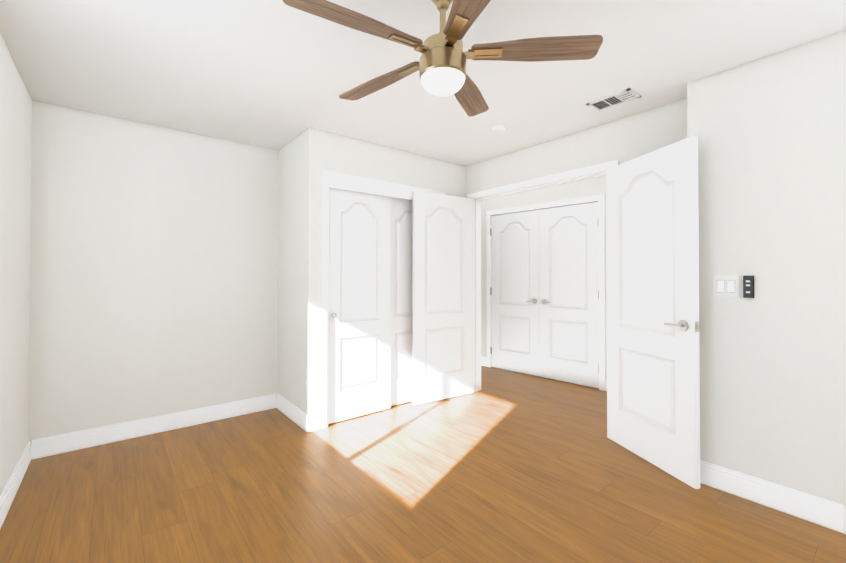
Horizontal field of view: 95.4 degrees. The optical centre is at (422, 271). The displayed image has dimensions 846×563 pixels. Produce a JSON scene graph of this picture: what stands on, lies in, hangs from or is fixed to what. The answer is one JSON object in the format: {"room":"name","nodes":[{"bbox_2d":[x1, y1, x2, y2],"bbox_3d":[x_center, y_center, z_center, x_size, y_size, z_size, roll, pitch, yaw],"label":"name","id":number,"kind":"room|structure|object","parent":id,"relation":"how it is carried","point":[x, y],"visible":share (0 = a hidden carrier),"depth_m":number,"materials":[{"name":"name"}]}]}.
{"room":"empty bedroom","nodes":[
{"label":"empty bedroom","id":0,"kind":"room"},
{"bbox_2d":[0,32,31,494],"bbox_3d":[-1.118,0.029,0.582,0.150,2.410,5.316,0,-1,-39],"label":"wall","id":1,"kind":"structure","parent":0,"point":[15,163],"depth_m":2.15,"materials":[{"name":"paint"}]},
{"bbox_2d":[0,439,35,529],"bbox_3d":[-1.054,1.169,0.623,0.015,0.130,5.016,0,-1,-39],"label":"baseboard","id":2,"kind":"structure","parent":1,"relation":"attached to","point":[8,494],"depth_m":2.17,"materials":[{"name":"white wood"}]},
{"bbox_2d":[29,101,278,444],"bbox_3d":[-2.044,0.054,3.153,1.638,2.410,0.150,0,-1,-39],"label":"wall","id":3,"kind":"structure","parent":0,"point":[154,272],"depth_m":2.97,"materials":[{"name":"paint"}]},
{"bbox_2d":[36,394,275,458],"bbox_3d":[-1.980,1.193,3.087,1.608,0.130,0.015,0,-1,-39],"label":"baseboard","id":4,"kind":"structure","parent":3,"relation":"attached to","point":[87,438],"depth_m":2.96,"materials":[{"name":"white wood"}]},
{"bbox_2d":[278,132,302,410],"bbox_3d":[-1.170,0.057,3.469,0.120,2.410,0.756,0,-1,-39],"label":"wall","id":5,"kind":"structure","parent":0,"point":[290,275],"depth_m":3.35,"materials":[{"name":"paint"}]},
{"bbox_2d":[276,393,311,432],"bbox_3d":[-1.122,1.195,3.291,0.015,0.130,0.705,0,-1,-39],"label":"baseboard","id":6,"kind":"structure","parent":5,"relation":"attached to","point":[302,419],"depth_m":3.22,"materials":[{"name":"white wood"}]},
{"bbox_2d":[303,127,465,414],"bbox_3d":[-0.259,0.059,3.641,1.754,2.410,0.120,0,-1,-39],"label":"wall","id":7,"kind":"structure","parent":0,"point":[331,152],"depth_m":3.13,"materials":[{"name":"paint"}]},
{"bbox_2d":[328,187,390,423],"bbox_3d":[-0.537,0.258,3.352,0.625,1.985,0.074,0,-1,-39],"label":"closet door","id":8,"kind":"structure","parent":7,"relation":"in","point":[359,371],"depth_m":3.35,"materials":[{"name":"white wood"}]},
{"bbox_2d":[321,170,444,428],"bbox_3d":[-0.334,0.223,3.568,1.334,2.080,0.138,0,-1,-39],"label":"trim","id":9,"kind":"structure","parent":7,"relation":"attached to","point":[351,183],"depth_m":3.13,"materials":[{"name":"white wood"}]},
{"bbox_2d":[391,197,412,405],"bbox_3d":[-0.117,0.263,3.769,0.625,1.985,0.032,0,-1,-39],"label":"closet door","id":10,"kind":"structure","parent":7,"relation":"in","point":[401,287],"depth_m":3.68,"materials":[{"name":"white wood"}]},
{"bbox_2d":[412,190,473,404],"bbox_3d":[0.218,0.243,3.841,0.734,2.025,0.043,0,-1,-33],"label":"closet door","id":11,"kind":"structure","parent":7,"relation":"in","point":[442,321],"depth_m":3.80,"materials":[{"name":"wood"}]},
{"bbox_2d":[0,366,845,562],"bbox_3d":[0.455,1.313,2.567,5.408,0.120,6.750,0,-1,-39],"label":"floor","id":12,"kind":"structure","parent":0,"point":[504,466],"depth_m":2.12,"materials":[{"name":"brown wood"}]},
{"bbox_2d":[0,0,845,165],"bbox_3d":[0.455,-1.217,2.592,5.408,0.120,6.750,0,-1,-39],"label":"ceiling","id":13,"kind":"structure","parent":0,"point":[276,74],"depth_m":2.13,"materials":[{"name":"paint"}]},
{"bbox_2d":[283,0,602,116],"bbox_3d":[0.046,-0.942,1.544,1.164,0.449,1.177,0,-1,-39],"label":"ceiling fan","id":14,"kind":"object","parent":13,"relation":"hanging from","point":[441,65],"visible":1,"depth_m":1.49,"materials":[{"name":"brown wood"}]},
{"bbox_2d":[490,125,505,133],"bbox_3d":[0.598,-1.134,3.079,0.128,0.036,0.128,0,-1,-39],"label":"smoke detector","id":15,"kind":"object","parent":13,"relation":"attached to","point":[497,129],"visible":1,"depth_m":3.04,"materials":[{"name":"white plastic"}]},
{"bbox_2d":[586,88,640,111],"bbox_3d":[1.279,-1.153,2.588,0.175,0.013,0.285,0,-1,-39],"label":"ceiling vent","id":16,"kind":"object","parent":13,"relation":"in","point":[617,98],"visible":1,"depth_m":2.58,"materials":[{"name":"white metal"}]},
{"bbox_2d":[481,175,606,378],"bbox_3d":[1.998,0.066,4.369,1.001,2.410,5.582,0,-1,-39],"label":"wall","id":17,"kind":"structure","parent":0,"point":[595,186],"depth_m":4.75,"materials":[{"name":"paint"}]},
{"bbox_2d":[490,209,539,375],"bbox_3d":[1.155,0.254,4.912,0.082,2.025,0.712,1,-1,-45],"label":"hall door","id":18,"kind":"structure","parent":17,"relation":"in","point":[515,311],"depth_m":4.90,"materials":[{"name":"white wood"}]},
{"bbox_2d":[481,356,606,390],"bbox_3d":[1.835,1.204,4.217,0.015,0.130,5.600,1,-1,-45],"label":"baseboard","id":19,"kind":"structure","parent":17,"relation":"attached to","point":[483,361],"depth_m":5.21,"materials":[{"name":"white wood"}]},
{"bbox_2d":[486,194,605,390],"bbox_3d":[1.447,0.224,4.699,0.138,2.100,1.530,1,-1,-45],"label":"trim","id":20,"kind":"structure","parent":17,"relation":"attached to","point":[600,199],"depth_m":4.17,"materials":[{"name":"white wood"}]},
{"bbox_2d":[539,202,598,387],"bbox_3d":[1.659,0.249,4.406,0.082,2.025,0.712,1,-1,-45],"label":"hall door","id":21,"kind":"structure","parent":17,"relation":"in","point":[569,286],"depth_m":4.40,"materials":[{"name":"white wood"}]},
{"bbox_2d":[466,98,687,197],"bbox_3d":[0.529,0.064,4.157,0.120,2.410,4.188,0,-1,-39],"label":"wall","id":22,"kind":"structure","parent":0,"point":[626,139],"depth_m":3.08,"materials":[{"name":"paint"}]},
{"bbox_2d":[467,160,618,391],"bbox_3d":[1.029,0.214,3.535,0.156,2.098,1.572,0,-1,-39],"label":"trim","id":23,"kind":"structure","parent":22,"relation":"attached to","point":[593,171],"depth_m":4.04,"materials":[{"name":"white wood"}]},
{"bbox_2d":[606,136,699,488],"bbox_3d":[1.486,0.231,2.557,0.372,2.025,0.672,0,-1,-39],"label":"entry door","id":24,"kind":"structure","parent":22,"relation":"in","point":[652,289],"depth_m":2.47,"materials":[{"name":"white wood"}]},
{"bbox_2d":[687,30,845,505],"bbox_3d":[2.481,0.038,1.555,0.349,2.410,2.312,0,-1,-39],"label":"wall","id":25,"kind":"structure","parent":0,"point":[769,131],"depth_m":2.03,"materials":[{"name":"paint"}]},
{"bbox_2d":[713,275,739,297],"bbox_3d":[1.731,0.082,2.198,0.010,0.127,0.121,0,-1,-39],"label":"light switch","id":26,"kind":"object","parent":25,"relation":"attached to","point":[728,286],"visible":1,"depth_m":2.19,"materials":[{"name":"white plastic"}]},
{"bbox_2d":[743,276,753,297],"bbox_3d":[1.791,0.081,2.117,0.018,0.122,0.047,0,-1,-39],"label":"switch","id":27,"kind":"object","parent":25,"relation":"attached to","point":[748,286],"visible":1,"depth_m":2.11,"materials":[{"name":"black plastic"}]},
{"bbox_2d":[700,460,845,533],"bbox_3d":[2.278,1.178,1.506,0.015,0.130,2.147,0,-1,-39],"label":"baseboard","id":28,"kind":"structure","parent":25,"relation":"attached to","point":[814,509],"depth_m":2.02,"materials":[{"name":"white wood"}]}
]}

